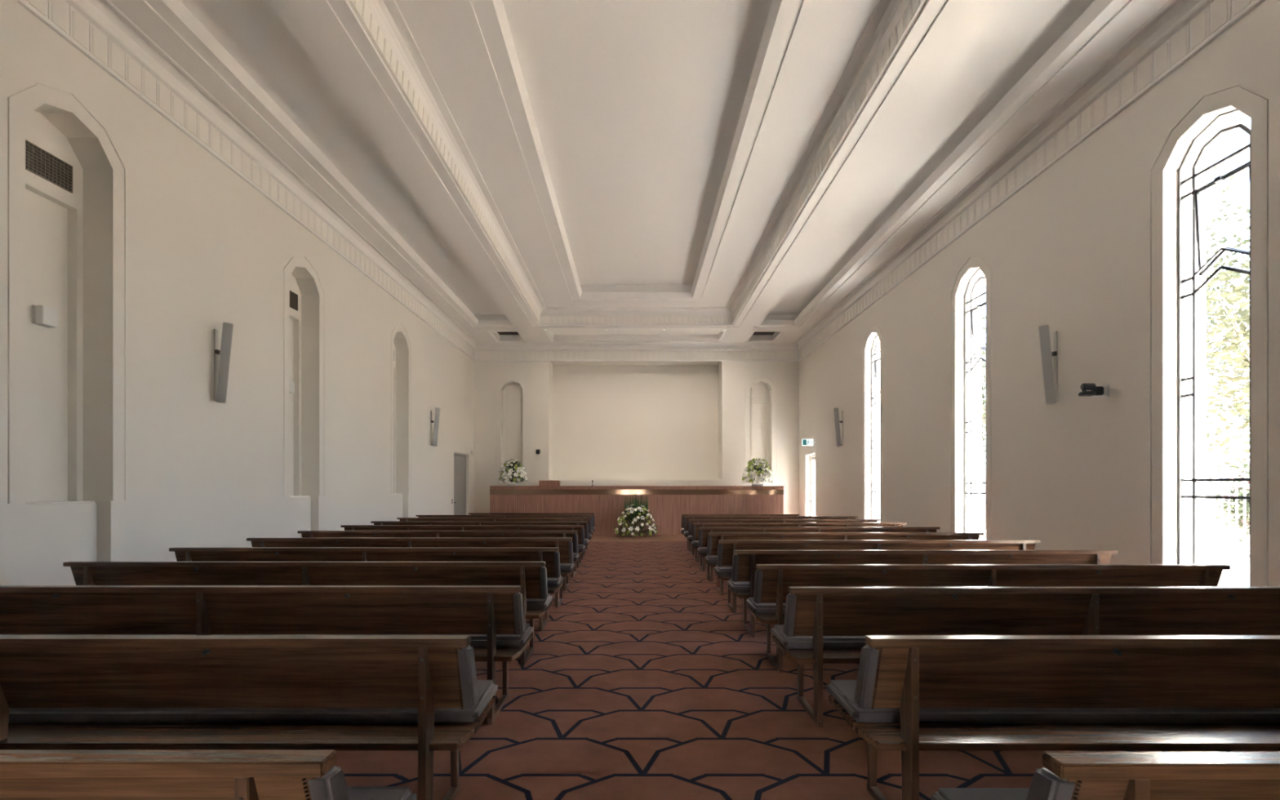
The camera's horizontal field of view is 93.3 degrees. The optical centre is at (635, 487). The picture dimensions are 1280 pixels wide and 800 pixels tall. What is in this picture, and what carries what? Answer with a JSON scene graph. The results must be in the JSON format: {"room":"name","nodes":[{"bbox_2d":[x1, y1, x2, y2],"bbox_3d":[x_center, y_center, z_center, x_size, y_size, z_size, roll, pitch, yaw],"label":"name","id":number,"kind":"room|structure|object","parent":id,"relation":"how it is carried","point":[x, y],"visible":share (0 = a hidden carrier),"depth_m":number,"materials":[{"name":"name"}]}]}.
{"room":"house of worship","nodes":[
{"label":"house of worship","id":0,"kind":"room"},
{"bbox_2d":[0,0,475,585],"bbox_3d":[-5.480,-2.075,8.825,0.600,7.050,23.050,0,0,0],"label":"wall","id":1,"kind":"structure","parent":0,"point":[116,444],"depth_m":6.71,"materials":[{"name":"paint"}]},
{"bbox_2d":[31,305,57,328],"bbox_3d":[-5.520,-1.600,5.650,0.100,0.170,0.160,0,0,0],"label":"wall box","id":2,"kind":"object","parent":1,"relation":"attached to","point":[42,315],"visible":1,"depth_m":5.60,"materials":[{"name":"white metal"}]},
{"bbox_2d":[25,139,72,193],"bbox_3d":[-5.473,-2.990,5.560,0.014,0.260,0.620,0,0,0],"label":"air vent","id":3,"kind":"object","parent":1,"relation":"in","point":[39,162],"visible":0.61,"depth_m":5.63,"materials":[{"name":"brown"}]},
{"bbox_2d":[213,322,233,403],"bbox_3d":[-5.064,-1.530,7.418,0.232,0.985,0.168,0,0,0],"label":"speaker","id":4,"kind":"object","parent":1,"relation":"attached to","point":[220,375],"visible":1,"depth_m":7.38},
{"bbox_2d":[25,0,474,358],"bbox_3d":[-5.164,-4.263,8.534,0.008,0.283,21.585,0,0,0],"label":"trim","id":5,"kind":"structure","parent":1,"relation":"attached to","point":[59,8],"depth_m":7.27,"materials":[{"name":"paint"}]},
{"bbox_2d":[289,381,294,393],"bbox_3d":[-5.520,-1.600,9.620,0.100,0.170,0.160,0,0,0],"label":"wall box","id":6,"kind":"object","parent":1,"relation":"attached to","point":[291,384],"visible":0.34,"depth_m":9.63,"materials":[{"name":"white metal"}]},
{"bbox_2d":[289,290,297,311],"bbox_3d":[-5.473,-2.990,9.470,0.014,0.260,0.620,0,0,0],"label":"air vent","id":7,"kind":"object","parent":1,"relation":"in","point":[293,296],"visible":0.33,"depth_m":9.67,"materials":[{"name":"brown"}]},
{"bbox_2d":[431,407,439,446],"bbox_3d":[-5.064,-1.530,15.268,0.232,0.985,0.169,0,0,0],"label":"speaker","id":8,"kind":"object","parent":1,"relation":"attached to","point":[436,421],"visible":1,"depth_m":15.23},
{"bbox_2d":[453,452,467,515],"bbox_3d":[-5.250,0.212,17.970,0.140,2.475,1.520,0,0,0],"label":"door","id":9,"kind":"structure","parent":1,"relation":"in","point":[460,460],"depth_m":18.13,"materials":[{"name":"grey paint"}]},
{"bbox_2d":[475,361,799,514],"bbox_3d":[0.035,-2.075,19.994,11.030,7.050,1.112,0,0,0],"label":"wall","id":10,"kind":"structure","parent":0,"point":[603,423],"depth_m":19.86,"materials":[{"name":"paint"}]},
{"bbox_2d":[535,449,540,454],"bbox_3d":[-3.140,-1.150,19.375,0.130,0.160,0.149,0,0,0],"label":"dome camera","id":11,"kind":"object","parent":10,"relation":"attached to","point":[537,451],"visible":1,"depth_m":19.32,"materials":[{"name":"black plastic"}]},
{"bbox_2d":[479,351,795,359],"bbox_3d":[0.049,-4.263,19.434,10.185,0.283,0.008,0,0,0],"label":"trim","id":12,"kind":"structure","parent":10,"relation":"attached to","point":[599,354],"depth_m":19.43,"materials":[{"name":"paint"}]},
{"bbox_2d":[14,0,1265,361],"bbox_3d":[0.035,-4.747,8.575,10.430,1.365,21.750,0,0,0],"label":"ceiling","id":13,"kind":"structure","parent":0,"point":[624,157],"depth_m":8.36,"materials":[{"name":"paint"}]},
{"bbox_2d":[347,0,540,324],"bbox_3d":[-2.728,-4.759,7.953,0.035,0.222,18.434,0,0,0],"label":"trim","id":14,"kind":"structure","parent":13,"relation":"attached to","point":[363,13],"depth_m":7.85,"materials":[{"name":"paint"}]},
{"bbox_2d":[544,315,728,323],"bbox_3d":[0.025,-4.772,17.169,5.259,0.195,0.027,0,0,0],"label":"trim","id":15,"kind":"structure","parent":13,"relation":"attached to","point":[553,319],"depth_m":17.16,"materials":[{"name":"paint"}]},
{"bbox_2d":[732,0,926,324],"bbox_3d":[2.757,-4.759,7.953,0.035,0.222,18.434,0,0,0],"label":"trim","id":16,"kind":"structure","parent":13,"relation":"attached to","point":[900,32],"depth_m":7.86,"materials":[{"name":"paint"}]},
{"bbox_2d":[334,542,1279,799],"bbox_3d":[-0.050,1.510,8.825,11.460,0.120,23.050,0,0,0],"label":"floor","id":17,"kind":"structure","parent":0,"point":[643,682],"depth_m":3.79,"materials":[{"name":"carpet"}]},
{"bbox_2d":[0,750,416,799],"bbox_3d":[-2.658,1.030,1.664,3.934,0.841,0.663,0,0,0],"label":"pew","id":18,"kind":"object","parent":17,"relation":"on","point":[24,775],"visible":1,"depth_m":1.36,"materials":[{"name":"brown wood"}]},
{"bbox_2d":[346,786,416,799],"bbox_3d":[-2.658,1.011,1.785,3.885,0.074,0.420,0,0,0],"label":"seat cushion","id":19,"kind":"object","parent":18,"relation":"on","point":[355,793],"depth_m":1.93,"materials":[{"name":"grey leather"}]},
{"bbox_2d":[0,635,497,799],"bbox_3d":[-2.643,1.030,2.754,3.934,0.841,0.663,0,0,0],"label":"pew","id":20,"kind":"object","parent":17,"relation":"on","point":[423,694],"visible":0.97,"depth_m":2.50,"materials":[{"name":"brown wood"}]},
{"bbox_2d":[8,680,497,723],"bbox_3d":[-2.643,1.011,2.875,3.885,0.074,0.420,0,0,0],"label":"seat cushion","id":21,"kind":"object","parent":20,"relation":"on","point":[486,690],"depth_m":2.69,"materials":[{"name":"grey fabric"}]},
{"bbox_2d":[0,585,533,724],"bbox_3d":[-2.678,1.030,4.024,3.934,0.841,0.663,0,0,0],"label":"pew","id":22,"kind":"object","parent":17,"relation":"on","point":[493,615],"visible":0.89,"depth_m":3.75,"materials":[{"name":"brown wood"}]},
{"bbox_2d":[0,623,533,647],"bbox_3d":[-2.678,1.011,4.145,3.885,0.074,0.420,0,0,0],"label":"seat cushion","id":23,"kind":"object","parent":22,"relation":"on","point":[477,640],"depth_m":4.00,"materials":[{"name":"grey leather"}]},
{"bbox_2d":[62,561,552,665],"bbox_3d":[-2.708,1.030,5.254,3.934,0.841,0.663,0,0,0],"label":"pew","id":24,"kind":"object","parent":17,"relation":"on","point":[531,576],"visible":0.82,"depth_m":4.97,"materials":[{"name":"brown wood"}]},
{"bbox_2d":[526,593,552,609],"bbox_3d":[-2.708,1.011,5.375,3.885,0.074,0.420,0,0,0],"label":"seat cushion","id":25,"kind":"object","parent":24,"relation":"on","point":[531,603],"depth_m":5.19,"materials":[{"name":"grey leather"}]},
{"bbox_2d":[168,547,563,631],"bbox_3d":[-2.748,1.030,6.424,3.934,0.841,0.663,0,0,0],"label":"pew","id":26,"kind":"object","parent":17,"relation":"on","point":[550,556],"visible":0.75,"depth_m":6.13,"materials":[{"name":"brown wood"}]},
{"bbox_2d":[546,575,563,586],"bbox_3d":[-2.748,1.011,6.545,3.885,0.074,0.420,0,0,0],"label":"seat cushion","id":27,"kind":"object","parent":26,"relation":"on","point":[552,582],"depth_m":6.37,"materials":[{"name":"grey fabric"}]},
{"bbox_2d":[246,537,575,607],"bbox_3d":[-2.738,1.030,7.624,3.934,0.841,0.663,0,0,0],"label":"pew","id":28,"kind":"object","parent":17,"relation":"on","point":[565,545],"visible":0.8,"depth_m":7.33,"materials":[{"name":"brown wood"}]},
{"bbox_2d":[560,562,575,571],"bbox_3d":[-2.737,1.011,7.745,3.885,0.074,0.420,0,0,0],"label":"seat cushion","id":29,"kind":"object","parent":28,"relation":"on","point":[563,566],"depth_m":7.56,"materials":[{"name":"grey fabric"}]},
{"bbox_2d":[297,530,579,591],"bbox_3d":[-2.793,1.030,8.824,3.934,0.841,0.663,0,0,0],"label":"pew","id":30,"kind":"object","parent":17,"relation":"on","point":[305,534],"visible":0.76,"depth_m":8.52,"materials":[{"name":"brown wood"}]},
{"bbox_2d":[573,551,579,559],"bbox_3d":[-2.792,1.011,8.945,3.885,0.074,0.420,0,0,0],"label":"seat cushion","id":31,"kind":"object","parent":30,"relation":"on","point":[575,555],"depth_m":8.82,"materials":[{"name":"grey fabric"}]},
{"bbox_2d":[341,524,585,577],"bbox_3d":[-2.808,1.030,10.104,3.934,0.841,0.663,0,0,0],"label":"pew","id":32,"kind":"object","parent":17,"relation":"on","point":[580,528],"visible":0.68,"depth_m":9.80,"materials":[{"name":"brown wood"}]},
{"bbox_2d":[577,544,585,551],"bbox_3d":[-2.808,1.011,10.225,3.885,0.074,0.420,0,0,0],"label":"seat cushion","id":33,"kind":"object","parent":32,"relation":"on","point":[580,547],"depth_m":10.06,"materials":[{"name":"grey leather"}]},
{"bbox_2d":[370,520,589,567],"bbox_3d":[-2.834,1.030,11.274,3.934,0.841,0.663,0,0,0],"label":"pew","id":34,"kind":"object","parent":17,"relation":"on","point":[584,523],"visible":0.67,"depth_m":10.97,"materials":[{"name":"brown wood"}]},
{"bbox_2d":[583,538,589,544],"bbox_3d":[-2.833,1.011,11.395,3.885,0.074,0.420,0,0,0],"label":"seat cushion","id":35,"kind":"object","parent":34,"relation":"on","point":[586,541],"depth_m":11.23,"materials":[{"name":"grey fabric"}]},
{"bbox_2d":[396,517,591,559],"bbox_3d":[-2.875,1.030,12.574,3.934,0.841,0.663,0,0,0],"label":"pew","id":36,"kind":"object","parent":17,"relation":"on","point":[588,519],"visible":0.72,"depth_m":12.27,"materials":[{"name":"brown wood"}]},
{"bbox_2d":[415,515,593,552],"bbox_3d":[-2.928,1.030,13.774,3.934,0.841,0.663,0,0,0],"label":"pew","id":37,"kind":"object","parent":17,"relation":"on","point":[418,516],"visible":0.25,"depth_m":13.45,"materials":[{"name":"brown wood"}]},
{"bbox_2d":[468,512,595,547],"bbox_3d":[-2.505,1.030,14.824,3.024,0.841,0.663,0,0,0],"label":"pew","id":38,"kind":"object","parent":17,"relation":"on","point":[470,513],"visible":0.2,"depth_m":14.51,"materials":[{"name":"brown wood"}]},
{"bbox_2d":[588,535,687,542],"bbox_3d":[0.035,1.444,17.824,10.426,0.012,3.248,0,0,0],"label":"step","id":39,"kind":"structure","parent":17,"relation":"on","point":[594,538],"depth_m":16.88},
{"bbox_2d":[538,480,560,485],"bbox_3d":[-2.710,0.606,19.110,0.640,1.665,0.420,0,0,0],"label":"lectern","id":40,"kind":"object","parent":39,"relation":"on","point":[540,482],"visible":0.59,"depth_m":18.90,"materials":[{"name":"brown wood"}]},
{"bbox_2d":[613,492,658,537],"bbox_3d":[0.012,0.763,17.720,1.468,1.363,0.930,0,0,0],"label":"flower arrangement","id":41,"kind":"object","parent":39,"relation":"on","point":[636,508],"visible":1,"depth_m":17.61,"materials":[{"name":"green plant"}]},
{"bbox_2d":[489,485,784,535],"bbox_3d":[0.030,0.692,18.561,8.920,1.493,0.538,0,0,0],"label":"stage","id":42,"kind":"object","parent":39,"relation":"on","point":[667,504],"visible":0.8,"depth_m":18.30,"materials":[{"name":"brown wood"}]},
{"bbox_2d":[497,458,528,485],"bbox_3d":[-3.768,-0.480,18.564,0.949,0.849,0.632,0,0,-22],"label":"flower arrangement","id":43,"kind":"object","parent":42,"relation":"on","point":[511,464],"visible":1,"depth_m":18.41,"materials":[{"name":"white plant"}]},
{"bbox_2d":[506,483,519,485],"bbox_3d":[-3.780,-0.090,18.560,0.380,0.070,0.380,0,0,0],"label":"bowl","id":44,"kind":"object","parent":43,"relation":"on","point":[509,484],"depth_m":18.41,"materials":[{"name":"white ceramic"}]},
{"bbox_2d":[740,457,773,485],"bbox_3d":[3.723,-0.499,18.554,1.099,0.887,0.691,0,0,0],"label":"flower arrangement","id":45,"kind":"object","parent":42,"relation":"on","point":[757,462],"visible":1,"depth_m":18.40,"materials":[{"name":"white plant"}]},
{"bbox_2d":[751,483,764,485],"bbox_3d":[3.740,-0.090,18.560,0.380,0.070,0.380,0,0,0],"label":"bowl","id":46,"kind":"object","parent":42,"relation":"on","point":[753,484],"depth_m":18.41,"materials":[{"name":"white ceramic"}]},
{"bbox_2d":[680,514,799,551],"bbox_3d":[2.398,1.030,14.174,2.704,0.841,0.663,0,0,0],"label":"pew","id":47,"kind":"object","parent":17,"relation":"on","point":[682,517],"visible":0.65,"depth_m":13.85,"materials":[{"name":"brown wood"}]},
{"bbox_2d":[683,515,857,555],"bbox_3d":[2.903,1.030,13.274,3.714,0.841,0.663,0,0,0],"label":"pew","id":48,"kind":"object","parent":17,"relation":"on","point":[686,518],"visible":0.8,"depth_m":12.97,"materials":[{"name":"brown wood"}]},
{"bbox_2d":[687,519,880,562],"bbox_3d":[2.883,1.030,12.024,3.714,0.841,0.663,0,0,0],"label":"pew","id":49,"kind":"object","parent":17,"relation":"on","point":[691,522],"visible":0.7,"depth_m":11.72,"materials":[{"name":"brown wood"}]},
{"bbox_2d":[687,535,693,540],"bbox_3d":[2.882,1.011,12.145,3.665,0.074,0.420,0,0,0],"label":"seat cushion","id":50,"kind":"object","parent":49,"relation":"on","point":[690,537],"depth_m":12.00,"materials":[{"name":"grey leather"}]},
{"bbox_2d":[691,522,906,570],"bbox_3d":[2.853,1.030,10.844,3.714,0.841,0.663,0,0,0],"label":"pew","id":51,"kind":"object","parent":17,"relation":"on","point":[695,527],"visible":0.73,"depth_m":10.53,"materials":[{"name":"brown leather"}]},
{"bbox_2d":[691,540,698,546],"bbox_3d":[2.853,1.011,10.965,3.665,0.074,0.420,0,0,0],"label":"seat cushion","id":52,"kind":"object","parent":51,"relation":"on","point":[695,543],"depth_m":10.79,"materials":[{"name":"grey fabric"}]},
{"bbox_2d":[697,526,940,581],"bbox_3d":[2.843,1.030,9.654,3.714,0.841,0.663,0,0,0],"label":"pew","id":53,"kind":"object","parent":17,"relation":"on","point":[704,532],"visible":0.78,"depth_m":9.35,"materials":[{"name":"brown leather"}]},
{"bbox_2d":[697,546,706,553],"bbox_3d":[2.842,1.011,9.775,3.665,0.074,0.420,0,0,0],"label":"seat cushion","id":54,"kind":"object","parent":53,"relation":"on","point":[700,549],"depth_m":9.60,"materials":[{"name":"grey fabric"}]},
{"bbox_2d":[705,532,983,595],"bbox_3d":[2.838,1.030,8.474,3.714,0.841,0.663,0,0,0],"label":"pew","id":55,"kind":"object","parent":17,"relation":"on","point":[711,558],"visible":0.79,"depth_m":8.18,"materials":[{"name":"brown wood"}]},
{"bbox_2d":[705,555,717,563],"bbox_3d":[2.837,1.011,8.595,3.665,0.074,0.420,0,0,0],"label":"seat cushion","id":56,"kind":"object","parent":55,"relation":"on","point":[713,558],"depth_m":8.41,"materials":[{"name":"grey leather"}]},
{"bbox_2d":[714,539,1040,613],"bbox_3d":[2.818,1.030,7.304,3.714,0.841,0.663,0,0,0],"label":"pew","id":57,"kind":"object","parent":17,"relation":"on","point":[726,548],"visible":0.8,"depth_m":7.01,"materials":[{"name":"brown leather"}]},
{"bbox_2d":[714,564,732,575],"bbox_3d":[2.817,1.011,7.425,3.665,0.074,0.420,0,0,0],"label":"seat cushion","id":58,"kind":"object","parent":57,"relation":"on","point":[720,571],"depth_m":7.24,"materials":[{"name":"grey fabric"}]},
{"bbox_2d":[726,550,1117,637],"bbox_3d":[2.810,1.030,6.174,3.714,0.841,0.663,0,0,0],"label":"pew","id":59,"kind":"object","parent":17,"relation":"on","point":[741,584],"visible":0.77,"depth_m":5.88,"materials":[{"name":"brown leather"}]},
{"bbox_2d":[726,578,749,591],"bbox_3d":[2.809,1.011,6.295,3.665,0.074,0.420,0,0,0],"label":"seat cushion","id":60,"kind":"object","parent":59,"relation":"on","point":[739,585],"depth_m":6.11,"materials":[{"name":"grey fabric"}]},
{"bbox_2d":[746,564,1230,672],"bbox_3d":[2.811,1.030,5.064,3.714,0.841,0.663,0,0,0],"label":"pew","id":61,"kind":"object","parent":17,"relation":"on","point":[771,581],"visible":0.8,"depth_m":4.78,"materials":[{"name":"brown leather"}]},
{"bbox_2d":[746,597,785,614],"bbox_3d":[2.811,1.011,5.185,3.665,0.074,0.420,0,0,0],"label":"seat cushion","id":62,"kind":"object","parent":61,"relation":"on","point":[754,608],"depth_m":5.00,"materials":[{"name":"grey leather"}]},
{"bbox_2d":[770,586,1279,727],"bbox_3d":[2.791,1.030,3.984,3.714,0.841,0.663,0,0,0],"label":"pew","id":63,"kind":"object","parent":17,"relation":"on","point":[822,624],"visible":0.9,"depth_m":3.72,"materials":[{"name":"brown wood"}]},
{"bbox_2d":[770,624,866,648],"bbox_3d":[2.791,1.011,4.105,3.665,0.074,0.420,0,0,0],"label":"seat cushion","id":64,"kind":"object","parent":63,"relation":"on","point":[784,642],"depth_m":3.92,"materials":[{"name":"grey fabric"}]},
{"bbox_2d":[826,635,1279,799],"bbox_3d":[2.797,1.030,2.754,3.714,0.841,0.663,0,0,0],"label":"pew","id":65,"kind":"object","parent":17,"relation":"on","point":[910,695],"visible":0.96,"depth_m":2.50,"materials":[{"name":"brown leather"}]},
{"bbox_2d":[826,680,1279,723],"bbox_3d":[2.796,1.011,2.875,3.665,0.074,0.420,0,0,0],"label":"seat cushion","id":66,"kind":"object","parent":65,"relation":"on","point":[842,692],"depth_m":2.69,"materials":[{"name":"grey leather"}]},
{"bbox_2d":[931,751,1279,799],"bbox_3d":[2.791,1.030,1.654,3.714,0.841,0.663,0,0,0],"label":"pew","id":67,"kind":"object","parent":17,"relation":"on","point":[1066,775],"visible":1,"depth_m":1.35,"materials":[{"name":"brown wood"}]},
{"bbox_2d":[931,787,1029,799],"bbox_3d":[2.791,1.011,1.775,3.665,0.074,0.420,0,0,0],"label":"seat cushion","id":68,"kind":"object","parent":67,"relation":"on","point":[944,793],"depth_m":1.93,"materials":[{"name":"grey fabric"}]},
{"bbox_2d":[799,0,1279,586],"bbox_3d":[5.465,-2.075,8.825,0.430,7.050,23.050,0,0,0],"label":"wall","id":69,"kind":"structure","parent":0,"point":[1086,250],"depth_m":7.14,"materials":[{"name":"paint"}]},
{"bbox_2d":[801,439,814,445],"bbox_3d":[5.065,-1.330,17.747,0.370,0.200,0.056,0,0,0],"label":"exit sign","id":70,"kind":"object","parent":69,"relation":"attached to","point":[804,442],"visible":1,"depth_m":17.73,"materials":[{"name":"white plastic"}]},
{"bbox_2d":[809,453,814,515],"bbox_3d":[5.410,0.220,18.200,0.139,2.460,1.000,0,0,0],"label":"door","id":71,"kind":"structure","parent":69,"relation":"in","point":[811,456],"depth_m":18.57,"materials":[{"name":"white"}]},
{"bbox_2d":[833,408,843,446],"bbox_3d":[5.134,-1.530,15.318,0.232,0.985,0.169,0,0,0],"label":"speaker","id":72,"kind":"object","parent":69,"relation":"attached to","point":[835,410],"visible":1,"depth_m":15.28},
{"bbox_2d":[871,334,879,519],"bbox_3d":[5.475,-1.147,13.430,0.450,4.634,0.868,0,0,0],"label":"window","id":73,"kind":"structure","parent":69,"relation":"in","point":[876,389],"depth_m":13.77,"materials":[{"name":"glass"}]},
{"bbox_2d":[964,267,985,532],"bbox_3d":[5.475,-1.147,9.500,0.450,4.634,0.868,0,0,0],"label":"window","id":74,"kind":"structure","parent":69,"relation":"in","point":[972,340],"depth_m":9.78,"materials":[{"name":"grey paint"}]},
{"bbox_2d":[799,0,1254,358],"bbox_3d":[5.234,-4.263,8.534,0.008,0.283,21.585,0,0,0],"label":"trim","id":75,"kind":"structure","parent":69,"relation":"attached to","point":[1220,8],"depth_m":7.22,"materials":[{"name":"paint"}]},
{"bbox_2d":[1038,324,1057,404],"bbox_3d":[5.134,-1.530,7.518,0.232,0.985,0.168,0,0,0],"label":"speaker","id":76,"kind":"object","parent":69,"relation":"attached to","point":[1050,378],"visible":1,"depth_m":7.48},
{"bbox_2d":[1078,383,1109,397],"bbox_3d":[5.093,-1.085,6.723,0.314,0.150,0.164,0,0,0],"label":"video camera","id":77,"kind":"object","parent":69,"relation":"attached to","point":[1103,391],"visible":1,"depth_m":6.71,"materials":[{"name":"black plastic"}]},
{"bbox_2d":[1177,109,1250,586],"bbox_3d":[5.475,-1.147,5.590,0.450,4.634,0.868,0,0,0],"label":"window","id":78,"kind":"structure","parent":69,"relation":"in","point":[1197,233],"depth_m":5.88,"materials":[{"name":"grey paint"}]},
{"label":"outside","id":79,"kind":"structure","parent":0,"visible":0},
{"bbox_2d":[981,505,1249,562],"bbox_3d":[17.150,1.425,20.000,17.700,0.550,40.000,0,0,0],"label":"garden bed","id":80,"kind":"object","parent":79,"point":[1217,521],"visible":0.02,"depth_m":13.71,"materials":[{"name":"soil"}]},
{"bbox_2d":[981,316,985,470],"bbox_3d":[12.221,-2.520,20.081,4.908,7.340,5.671,0,0,38],"label":"tree","id":81,"kind":"object","parent":80,"relation":"on","point":[983,388],"visible":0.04,"depth_m":19.87,"materials":[{"name":"green plant"}]},
{"bbox_2d":[981,480,985,508],"bbox_3d":[9.486,0.351,15.260,1.575,1.570,1.177,0,0,0],"label":"shrub","id":82,"kind":"object","parent":80,"relation":"on","point":[984,481],"visible":0.02,"depth_m":15.46,"materials":[{"name":"green plant"}]},
{"bbox_2d":[981,529,1249,586],"bbox_3d":[8.175,1.355,15.000,0.310,0.690,24.000,0,0,0],"label":"pavement","id":83,"kind":"structure","parent":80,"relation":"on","point":[1238,575],"depth_m":8.15,"materials":[{"name":"white"}]},
{"bbox_2d":[981,478,985,529],"bbox_3d":[8.170,0.385,13.982,0.050,1.250,2.165,0,0,0],"label":"fence panel","id":84,"kind":"object","parent":83,"relation":"on","point":[983,486],"visible":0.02,"depth_m":14.20,"materials":[{"name":"grey metal"}]},
{"bbox_2d":[1205,471,1215,559],"bbox_3d":[8.170,0.385,9.633,0.050,1.250,2.165,0,0,0],"label":"fence panel","id":85,"kind":"object","parent":83,"relation":"on","point":[1211,474],"visible":0.03,"depth_m":8.55,"materials":[{"name":"grey metal"}]},
{"bbox_2d":[1213,471,1249,561],"bbox_3d":[8.170,0.385,7.457,0.050,1.250,2.165,0,0,0],"label":"fence panel","id":86,"kind":"object","parent":83,"relation":"on","point":[1221,485],"visible":0.48,"depth_m":8.22,"materials":[{"name":"white wood"}]},
{"bbox_2d":[1205,257,1249,471],"bbox_3d":[11.412,-1.731,10.334,3.738,5.762,3.460,0,0,-11],"label":"tree","id":87,"kind":"object","parent":80,"relation":"on","point":[1244,335],"visible":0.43,"depth_m":10.79,"materials":[{"name":"green plant"}]},
{"bbox_2d":[1205,166,1249,471],"bbox_3d":[15.462,-3.379,14.342,5.699,9.057,5.030,0,0,-45],"label":"tree","id":88,"kind":"object","parent":80,"relation":"on","point":[1245,242],"visible":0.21,"depth_m":14.90,"materials":[{"name":"green plant"}]},
{"bbox_2d":[1207,454,1249,542],"bbox_3d":[9.297,0.303,8.916,1.244,1.665,1.321,0,0,37],"label":"shrub","id":89,"kind":"object","parent":80,"relation":"on","point":[1238,469],"visible":0.23,"depth_m":8.93,"materials":[{"name":"green plant"}]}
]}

